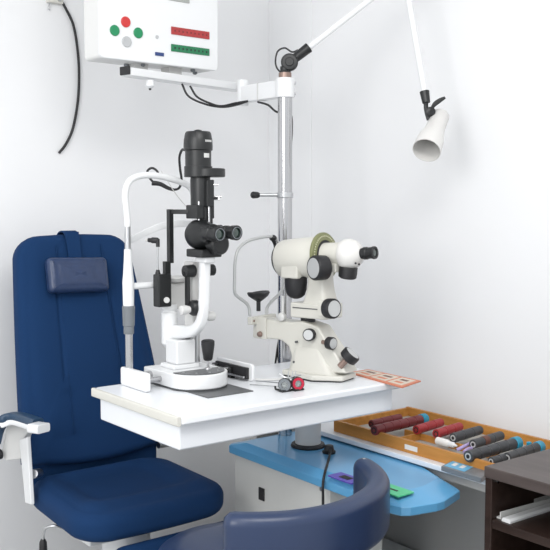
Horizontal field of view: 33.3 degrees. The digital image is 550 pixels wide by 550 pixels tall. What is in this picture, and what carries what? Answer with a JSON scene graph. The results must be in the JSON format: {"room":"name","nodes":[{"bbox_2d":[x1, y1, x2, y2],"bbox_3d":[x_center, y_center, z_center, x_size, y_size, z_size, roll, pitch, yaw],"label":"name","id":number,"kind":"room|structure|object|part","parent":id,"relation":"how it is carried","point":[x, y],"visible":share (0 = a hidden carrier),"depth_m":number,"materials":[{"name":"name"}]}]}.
{"room":"examination room","nodes":[
{"label":"examination room","id":0,"kind":"room"},
{"bbox_2d":[0,0,268,549],"bbox_3d":[-1.583,-0.209,2.744,4.070,2.700,0.100,-3,5,-38],"label":"wall","id":1,"kind":"structure","parent":0,"point":[124,128],"depth_m":3.44,"materials":[{"name":"paint"}]},
{"bbox_2d":[46,0,79,153],"bbox_3d":[-0.747,-0.710,3.273,0.124,0.555,0.030,-3,5,-38],"label":"cable","id":2,"kind":"object","parent":1,"relation":"attached to","point":[59,2],"visible":1,"depth_m":3.30,"materials":[{"name":"black rubber"}]},
{"bbox_2d":[311,0,549,439],"bbox_3d":[1.332,-0.169,2.225,0.100,2.700,4.295,-3,5,-38],"label":"wall","id":3,"kind":"structure","parent":0,"point":[454,299],"depth_m":3.12,"materials":[{"name":"paint"}]},
{"bbox_2d":[269,0,311,363],"bbox_3d":[0.060,-0.287,3.777,0.004,2.700,0.275,-3,5,-38],"label":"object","id":4,"kind":"structure","parent":3,"relation":"attached to","point":[290,21],"depth_m":3.73,"materials":[{"name":"paint"}]},
{"bbox_3d":[-0.267,1.316,1.158,4.070,0.100,4.395,-3,5,-38],"label":"floor","id":5,"kind":"structure","parent":0,"visible":0},
{"bbox_2d":[0,230,223,549],"bbox_3d":[-0.528,0.502,2.860,0.668,1.264,0.782,-3,5,-38],"label":"chair","id":6,"kind":"object","parent":5,"relation":"on","point":[100,481],"visible":0.94,"depth_m":2.96,"materials":[{"name":"blue fabric"}]},
{"bbox_3d":[-0.742,0.446,2.734,0.157,0.026,0.065,3,5,35],"label":"armrest frame","id":7,"kind":"part","parent":6,"relation":"part of","materials":[{"name":"white plastic"}]},
{"bbox_3d":[-0.747,0.585,2.770,0.012,0.206,0.080,-3,6,-38],"label":"plate","id":8,"kind":"part","parent":6,"relation":"part of","materials":[{"name":"white plastic"}]},
{"bbox_3d":[-0.655,0.758,2.696,0.066,0.059,0.021,1,4,7],"label":"recline lever","id":9,"kind":"part","parent":6,"relation":"part of","materials":[{"name":"metal"}]},
{"bbox_2d":[45,257,108,292],"bbox_3d":[-0.651,0.000,3.034,0.214,0.121,0.068,-3,6,-38],"label":"cushion","id":10,"kind":"object","parent":6,"relation":"on","point":[62,274],"depth_m":3.01,"materials":[{"name":"blue leather"}]},
{"bbox_3d":[-0.636,0.238,3.081,0.522,0.745,0.251,-3,6,-38],"label":"backrest","id":11,"kind":"part","parent":6,"relation":"part of","materials":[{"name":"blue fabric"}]},
{"bbox_3d":[-0.604,0.605,3.054,0.470,0.180,0.050,-3,6,-38],"label":"lumbar panel","id":12,"kind":"part","parent":6,"relation":"part of","materials":[{"name":"blue fabric"}]},
{"bbox_3d":[-0.454,0.680,2.837,0.509,0.101,0.461,-3,6,-38],"label":"seat","id":13,"kind":"part","parent":6,"relation":"part of","materials":[{"name":"blue fabric"}]},
{"bbox_2d":[159,458,389,549],"bbox_3d":[-0.035,0.841,2.293,0.623,0.675,0.545,1,4,11],"label":"stool","id":14,"kind":"object","parent":5,"relation":"on","point":[360,520],"visible":1,"depth_m":2.08,"materials":[{"name":"blue leather"}]},
{"bbox_3d":[-0.095,0.716,2.309,0.410,0.086,0.410,-3,6,-38],"label":"seat","id":15,"kind":"part","parent":14,"relation":"part of","materials":[{"name":"blue leather"}]},
{"bbox_2d":[91,362,459,549],"bbox_3d":[0.080,0.727,2.703,1.060,0.840,0.835,-3,5,-38],"label":"table","id":16,"kind":"object","parent":5,"relation":"on","point":[305,468],"visible":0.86,"depth_m":2.56,"materials":[{"name":"white laminate"}]},
{"bbox_2d":[121,129,283,397],"bbox_3d":[-0.216,-0.048,2.605,0.380,0.720,0.356,2,5,27],"label":"lamp","id":17,"kind":"object","parent":16,"relation":"on","point":[182,370],"visible":0.99,"depth_m":2.57,"materials":[{"name":"metal"}]},
{"bbox_3d":[-0.412,0.234,2.597,0.021,0.160,0.021,-3,6,-38],"label":"post","id":18,"kind":"part","parent":17,"relation":"part of","materials":[{"name":"silver metal"}]},
{"bbox_3d":[-0.389,0.290,2.560,0.014,0.052,0.147,-3,6,-38],"label":"rail","id":19,"kind":"part","parent":17,"relation":"part of","materials":[{"name":"white plastic"}]},
{"bbox_3d":[-0.332,-0.052,2.603,0.004,0.088,0.004,-3,6,-38],"label":"fixation rod","id":20,"kind":"part","parent":17,"relation":"part of","materials":[{"name":"metal"}]},
{"bbox_3d":[-0.248,0.096,2.539,0.030,0.026,0.026,-3,6,-38],"label":"slit width knob","id":21,"kind":"part","parent":17,"relation":"part of","materials":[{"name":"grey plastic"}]},
{"bbox_3d":[-0.242,-0.011,2.571,0.035,0.036,0.036,-3,6,-38],"label":"knob","id":22,"kind":"part","parent":17,"relation":"part of","materials":[{"name":"black paint"}]},
{"bbox_3d":[-0.246,0.286,2.641,0.310,0.016,0.016,-3,6,-38],"label":"rail","id":23,"kind":"part","parent":17,"relation":"part of","materials":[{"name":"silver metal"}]},
{"bbox_3d":[-0.248,0.070,2.614,0.170,0.237,0.037,4,6,45],"label":"microscope arm","id":24,"kind":"part","parent":17,"relation":"part of","materials":[{"name":"white ceramic"}]},
{"bbox_3d":[-0.237,0.054,2.611,0.022,0.185,0.045,-3,6,-38],"label":"illumination arm","id":25,"kind":"part","parent":17,"relation":"part of","materials":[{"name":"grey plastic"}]},
{"bbox_3d":[-0.234,0.163,2.730,0.021,0.280,0.021,-3,6,-38],"label":"post","id":26,"kind":"part","parent":17,"relation":"part of","materials":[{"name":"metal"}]},
{"bbox_3d":[-0.196,0.269,2.559,0.156,0.002,0.078,-3,6,-38],"label":"control plate","id":27,"kind":"part","parent":17,"relation":"part of","materials":[{"name":"metal"}]},
{"bbox_3d":[-0.186,0.117,2.615,0.030,0.028,0.028,-3,6,-38],"label":"slit width knob","id":28,"kind":"part","parent":17,"relation":"part of","materials":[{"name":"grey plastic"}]},
{"bbox_3d":[-0.186,-0.014,2.614,0.030,0.033,0.033,-3,6,-38],"label":"knob","id":29,"kind":"part","parent":17,"relation":"part of","materials":[{"name":"black paint"}]},
{"bbox_3d":[-0.174,0.316,2.550,0.150,0.002,0.185,-3,6,-38],"label":"slide plate","id":30,"kind":"part","parent":17,"relation":"part of","materials":[{"name":"metal"}]},
{"bbox_3d":[-0.118,0.278,2.730,0.010,0.050,0.185,-3,6,-38],"label":"rail","id":31,"kind":"part","parent":17,"relation":"part of","materials":[{"name":"white plastic"}]},
{"bbox_2d":[258,487,264,500],"bbox_3d":[-0.042,0.694,2.913,0.005,0.040,0.028,-3,6,-38],"label":"socket","id":32,"kind":"object","parent":16,"relation":"attached to","point":[261,490],"depth_m":2.91,"materials":[{"name":"black plastic"}]},
{"bbox_2d":[237,72,295,435],"bbox_3d":[-0.029,-0.063,3.118,0.154,1.204,0.256,-1,5,-15],"label":"support pole","id":33,"kind":"object","parent":16,"relation":"on","point":[282,89],"visible":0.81,"depth_m":3.00,"materials":[{"name":"silver metal"}]},
{"bbox_2d":[84,0,247,107],"bbox_3d":[-0.321,-0.818,3.007,0.606,0.528,0.153,-4,6,-40],"label":"control box","id":34,"kind":"object","parent":33,"relation":"attached to","point":[174,37],"visible":0.98,"depth_m":2.92,"materials":[{"name":"white plastic"}]},
{"bbox_3d":[-0.397,-0.605,2.920,0.028,0.026,0.028,-4,6,-40],"label":"locking knob","id":35,"kind":"part","parent":34,"relation":"part of","materials":[{"name":"white plastic"}]},
{"bbox_3d":[-0.365,-0.874,2.929,0.443,0.404,0.018,-4,6,-40],"label":"panel","id":36,"kind":"part","parent":34,"relation":"part of","materials":[{"name":"white plastic"}]},
{"bbox_2d":[155,52,163,56],"bbox_3d":[-0.368,-0.702,2.927,0.032,0.011,0.005,-4,6,-40],"label":"switch","id":37,"kind":"object","parent":34,"relation":"attached to","point":[157,54],"depth_m":2.92,"materials":[{"name":"blue plastic"}]},
{"bbox_3d":[-0.043,-0.614,3.083,0.034,0.056,0.236,-4,6,-39],"label":"bracket arm","id":38,"kind":"part","parent":33,"relation":"part of","materials":[{"name":"white metal"}]},
{"bbox_3d":[-0.016,-0.262,3.010,0.099,0.011,0.011,-1,4,-10],"label":"handle","id":39,"kind":"part","parent":33,"relation":"part of","materials":[{"name":"metal"}]},
{"bbox_2d":[275,0,448,161],"bbox_3d":[0.282,-0.676,2.956,0.553,0.632,0.192,2,5,25],"label":"lamp","id":40,"kind":"object","parent":33,"relation":"attached to","point":[428,145],"visible":0.98,"depth_m":2.90,"materials":[{"name":"white metal"}]},
{"bbox_2d":[279,66,290,71],"bbox_3d":[0.033,-0.667,2.988,0.038,0.020,0.038,-3,6,-38],"label":"socket","id":41,"kind":"object","parent":40,"relation":"attached to","point":[282,68],"depth_m":2.97,"materials":[{"name":"brown metal"}]},
{"bbox_2d":[293,43,311,61],"bbox_3d":[0.087,-0.721,2.984,0.065,0.060,0.034,0,4,5],"label":"socket","id":42,"kind":"object","parent":40,"relation":"attached to","point":[300,53],"depth_m":2.97,"materials":[{"name":"black paint"}]},
{"bbox_3d":[0.258,-0.850,2.966,0.324,0.254,0.020,0,4,3],"label":"arm","id":43,"kind":"part","parent":40,"relation":"part of","materials":[{"name":"white metal"}]},
{"bbox_3d":[0.442,-0.773,2.925,0.020,0.391,0.117,-3,5,-36],"label":"arm","id":44,"kind":"part","parent":40,"relation":"part of","materials":[{"name":"white metal"}]},
{"bbox_2d":[420,90,429,103],"bbox_3d":[0.473,-0.561,2.899,0.031,0.043,0.036,-3,6,-38],"label":"socket","id":45,"kind":"object","parent":40,"relation":"attached to","point":[425,95],"depth_m":2.89,"materials":[{"name":"black paint"}]},
{"bbox_3d":[0.490,-0.438,2.869,0.089,0.171,0.178,2,5,25],"label":"lamp shade","id":46,"kind":"part","parent":40,"relation":"part of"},
{"bbox_3d":[0.510,-0.535,2.881,0.048,0.048,0.011,0,4,4],"label":"wing lever","id":47,"kind":"part","parent":40,"relation":"part of","materials":[{"name":"black paint"}]},
{"bbox_2d":[250,371,304,392],"bbox_3d":[-0.006,0.289,2.568,0.181,0.054,0.071,4,6,39],"label":"frame","id":48,"kind":"object","parent":16,"relation":"on","point":[285,384],"visible":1,"depth_m":2.53,"materials":[{"name":"black paint"}]},
{"bbox_2d":[233,232,378,382],"bbox_3d":[0.107,0.088,2.731,0.438,0.430,0.259,3,5,37],"label":"keratometer","id":49,"kind":"object","parent":16,"relation":"on","point":[317,352],"visible":1,"depth_m":2.69,"materials":[{"name":"beige paint"}]},
{"bbox_3d":[-0.060,0.002,2.822,0.010,0.246,0.212,3,5,37],"label":"head rest rod","id":50,"kind":"part","parent":49,"relation":"part of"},
{"bbox_3d":[-0.051,0.089,2.841,0.013,0.044,0.013,3,5,37],"label":"chin post","id":51,"kind":"part","parent":49,"relation":"part of","materials":[{"name":"black plastic"}]},
{"bbox_2d":[247,290,269,300],"bbox_3d":[-0.051,0.066,2.839,0.054,0.031,0.092,3,5,37],"label":"chin rest","id":52,"kind":"object","parent":49,"relation":"on","point":[257,295],"depth_m":2.82,"materials":[{"name":"black rubber"}]},
{"bbox_3d":[0.001,0.005,2.903,0.010,0.243,0.104,3,5,37],"label":"head rest rod","id":53,"kind":"part","parent":49,"relation":"part of","materials":[{"name":"white metal"}]},
{"bbox_3d":[0.023,0.125,2.762,0.026,0.026,0.024,3,5,37],"label":"chin height knob","id":54,"kind":"part","parent":49,"relation":"part of","materials":[{"name":"grey plastic"}]},
{"bbox_3d":[0.024,0.094,2.761,0.008,0.062,0.008,3,5,37],"label":"chin lever","id":55,"kind":"part","parent":49,"relation":"part of","materials":[{"name":"grey plastic"}]},
{"bbox_3d":[0.097,0.175,2.681,0.030,0.030,0.004,2,5,23],"label":"knob","id":56,"kind":"part","parent":49,"relation":"part of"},
{"bbox_3d":[0.101,0.174,2.689,0.039,0.037,0.027,3,5,37],"label":"control knob","id":57,"kind":"part","parent":49,"relation":"part of","materials":[{"name":"black rubber"}]},
{"bbox_3d":[0.109,-0.020,2.616,0.003,0.059,0.059,-3,5,-32],"label":"knob","id":58,"kind":"part","parent":49,"relation":"part of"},
{"bbox_3d":[0.127,-0.021,2.627,0.079,0.072,0.065,3,5,37],"label":"control knob","id":59,"kind":"part","parent":49,"relation":"part of","materials":[{"name":"plastic"}]},
{"bbox_3d":[0.149,0.095,2.643,0.032,0.044,0.050,3,5,37],"label":"knob mount","id":60,"kind":"part","parent":49,"relation":"part of","materials":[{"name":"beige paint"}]},
{"bbox_3d":[0.160,0.197,2.649,0.026,0.037,0.038,3,5,37],"label":"control knob","id":61,"kind":"part","parent":49,"relation":"part of","materials":[{"name":"black plastic"}]},
{"bbox_3d":[0.159,0.095,2.624,0.041,0.058,0.061,3,5,37],"label":"control knob","id":62,"kind":"part","parent":49,"relation":"part of","materials":[{"name":"plastic"}]},
{"bbox_3d":[0.167,0.197,2.642,0.030,0.030,0.003,-4,6,-44],"label":"knob","id":63,"kind":"part","parent":49,"relation":"part of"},
{"bbox_3d":[0.168,0.096,2.613,0.048,0.048,0.005,-3,6,-39],"label":"knob","id":64,"kind":"part","parent":49,"relation":"part of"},
{"bbox_3d":[0.197,0.252,2.643,0.035,0.036,0.019,1,5,17],"label":"knob stem","id":65,"kind":"part","parent":49,"relation":"part of","materials":[{"name":"brown metal"}]},
{"bbox_3d":[0.209,-0.007,2.638,0.056,0.040,0.054,3,5,37],"label":"axis knob","id":66,"kind":"part","parent":49,"relation":"part of","materials":[{"name":"black plastic"}]},
{"bbox_3d":[0.215,0.232,2.636,0.054,0.051,0.056,3,5,37],"label":"control knob","id":67,"kind":"part","parent":49,"relation":"part of","materials":[{"name":"black plastic"}]},
{"bbox_3d":[0.222,0.224,2.633,0.035,0.032,0.043,3,5,37],"label":"knob","id":68,"kind":"part","parent":49,"relation":"part of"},
{"bbox_2d":[353,369,420,387],"bbox_3d":[0.321,0.303,2.704,0.119,0.005,0.262,-3,5,-38],"label":"card","id":69,"kind":"object","parent":16,"relation":"on","point":[390,379],"visible":0.84,"depth_m":2.69,"materials":[{"name":"paper"}]},
{"bbox_3d":[0.281,0.296,2.775,0.072,0.001,0.077,-3,6,-38],"label":"printed panel","id":70,"kind":"part","parent":69,"relation":"part of","materials":[{"name":"paper"}]},
{"bbox_3d":[0.324,0.301,2.708,0.080,0.001,0.082,-3,6,-38],"label":"printed panel","id":71,"kind":"part","parent":69,"relation":"part of","materials":[{"name":"paper"}]},
{"bbox_3d":[0.365,0.306,2.645,0.060,0.001,0.103,4,6,39],"label":"printed panel","id":72,"kind":"part","parent":69,"relation":"part of","materials":[{"name":"paper"}]},
{"bbox_2d":[250,410,484,549],"bbox_3d":[0.424,0.818,3.052,0.413,0.605,1.308,-3,5,-38],"label":"desk","id":73,"kind":"object","parent":5,"relation":"on","point":[461,525],"visible":0.02,"depth_m":2.95,"materials":[{"name":"white laminate"}]},
{"bbox_3d":[0.023,0.790,3.529,0.265,0.589,0.040,-3,6,-38],"label":"panel","id":74,"kind":"part","parent":73,"relation":"part of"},
{"bbox_3d":[0.295,0.557,2.930,0.015,0.034,1.290,-3,6,-38],"label":"rail","id":75,"kind":"part","parent":73,"relation":"part of","materials":[{"name":"white metal"}]},
{"bbox_3d":[0.495,0.822,3.106,0.040,0.589,1.290,-3,6,-38],"label":"panel","id":76,"kind":"part","parent":73,"relation":"part of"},
{"bbox_2d":[334,406,549,469],"bbox_3d":[0.574,0.513,2.832,0.351,0.038,0.790,-3,5,-38],"label":"wooden tray","id":77,"kind":"object","parent":73,"relation":"on","point":[405,440],"visible":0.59,"depth_m":2.89,"materials":[{"name":"brown wood"}]},
{"bbox_3d":[0.336,0.491,3.139,0.326,0.034,0.012,-3,6,-38],"label":"rail","id":78,"kind":"part","parent":77,"relation":"part of","materials":[{"name":"brown wood"}]},
{"bbox_2d":[368,414,402,427],"bbox_3d":[0.362,0.477,3.013,0.141,0.026,0.026,-4,6,-41],"label":"roll","id":79,"kind":"object","parent":77,"relation":"on","point":[397,416],"visible":0.74,"depth_m":3.00,"materials":[{"name":"red rubber"}]},
{"bbox_2d":[371,413,428,434],"bbox_3d":[0.403,0.479,2.951,0.250,0.036,0.036,-4,6,-41],"label":"roll","id":80,"kind":"object","parent":77,"relation":"on","point":[408,422],"visible":0.92,"depth_m":2.93,"materials":[{"name":"red rubber"}]},
{"bbox_3d":[0.441,0.520,2.729,0.012,0.038,0.790,-3,6,-38],"label":"rail","id":81,"kind":"part","parent":77,"relation":"part of","materials":[{"name":"brown wood"}]},
{"bbox_2d":[412,418,443,433],"bbox_3d":[0.490,0.482,2.932,0.029,0.029,0.140,4,6,44],"label":"roll","id":82,"kind":"object","parent":77,"relation":"on","point":[437,423],"visible":1,"depth_m":2.91,"materials":[{"name":"red rubber"}]},
{"bbox_2d":[359,416,525,460],"bbox_3d":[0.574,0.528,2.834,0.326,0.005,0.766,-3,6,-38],"label":"rolls","id":83,"kind":"object","parent":77,"relation":"on","point":[420,438],"depth_m":2.87,"materials":[{"name":"grey plastic"}]},
{"bbox_2d":[435,437,456,447],"bbox_3d":[0.517,0.506,2.770,0.024,0.023,0.080,-3,5,-38],"label":"dropper bottle","id":84,"kind":"object","parent":77,"relation":"in","point":[439,441],"visible":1,"depth_m":2.77,"materials":[{"name":"white plastic"}]},
{"bbox_2d":[432,422,462,437],"bbox_3d":[0.542,0.486,2.880,0.029,0.029,0.135,4,6,44],"label":"roll","id":85,"kind":"object","parent":77,"relation":"on","point":[446,430],"visible":0.94,"depth_m":2.86,"materials":[{"name":"red rubber"}]},
{"bbox_2d":[456,442,472,452],"bbox_3d":[0.583,0.508,2.732,0.110,0.020,0.036,-4,6,-42],"label":"clip","id":86,"kind":"object","parent":77,"relation":"on","point":[466,444],"visible":0.51,"depth_m":2.71,"materials":[{"name":"purple plastic"}]},
{"bbox_2d":[449,426,483,441],"bbox_3d":[0.590,0.489,2.833,0.145,0.029,0.029,-4,6,-44],"label":"roll","id":87,"kind":"object","parent":77,"relation":"on","point":[477,430],"visible":1,"depth_m":2.81,"materials":[{"name":"black rubber"}]},
{"bbox_3d":[0.708,0.506,2.936,0.012,0.036,0.790,-3,6,-38],"label":"rail","id":88,"kind":"part","parent":77,"relation":"part of","materials":[{"name":"brown wood"}]},
{"bbox_2d":[469,431,504,448],"bbox_3d":[0.637,0.495,2.761,0.153,0.030,0.030,-4,6,-44],"label":"roll","id":89,"kind":"object","parent":77,"relation":"on","point":[491,438],"visible":0.98,"depth_m":2.74,"materials":[{"name":"black rubber"}]},
{"bbox_2d":[464,436,522,461],"bbox_3d":[0.631,0.501,2.649,0.242,0.037,0.037,-4,6,-40],"label":"roll","id":90,"kind":"object","parent":77,"relation":"on","point":[516,442],"visible":0.94,"depth_m":2.63,"materials":[{"name":"black rubber"}]},
{"bbox_2d":[488,453,506,462],"bbox_3d":[0.621,0.513,2.556,0.066,0.025,0.025,-3,5,-38],"label":"roll","id":91,"kind":"object","parent":77,"relation":"on","point":[501,457],"visible":0.8,"depth_m":2.54,"materials":[{"name":"black rubber"}]},
{"bbox_2d":[504,441,545,459],"bbox_3d":[0.712,0.505,2.625,0.185,0.034,0.034,-4,6,-44],"label":"roll","id":92,"kind":"object","parent":77,"relation":"on","point":[537,446],"visible":0.8,"depth_m":2.62,"materials":[{"name":"black rubber"}]},
{"bbox_2d":[441,461,485,482],"bbox_3d":[0.534,0.544,2.561,0.081,0.015,0.164,-3,5,-38],"label":"case","id":93,"kind":"object","parent":73,"relation":"on","point":[459,469],"visible":0.84,"depth_m":2.54,"materials":[{"name":"plastic"}]},
{"bbox_2d":[484,449,549,549],"bbox_3d":[0.948,0.828,2.200,0.610,0.716,0.707,-3,5,-38],"label":"base cabinet","id":94,"kind":"object","parent":5,"relation":"on","point":[516,482],"depth_m":2.24,"materials":[{"name":"brown wood"}]},
{"bbox_3d":[0.944,0.612,2.161,0.564,0.022,0.633,-3,6,-38],"label":"shelf","id":95,"kind":"part","parent":94,"relation":"part of","materials":[{"name":"brown wood"}]},
{"bbox_3d":[0.678,0.578,2.341,0.330,0.018,0.024,-3,5,-34],"label":"metal strip","id":96,"kind":"part","parent":94,"relation":"part of","materials":[{"name":"silver metal"}]},
{"bbox_3d":[0.688,0.584,2.316,0.330,0.010,0.026,-3,5,-37],"label":"metal strip","id":97,"kind":"part","parent":94,"relation":"part of","materials":[{"name":"silver metal"}]}
]}

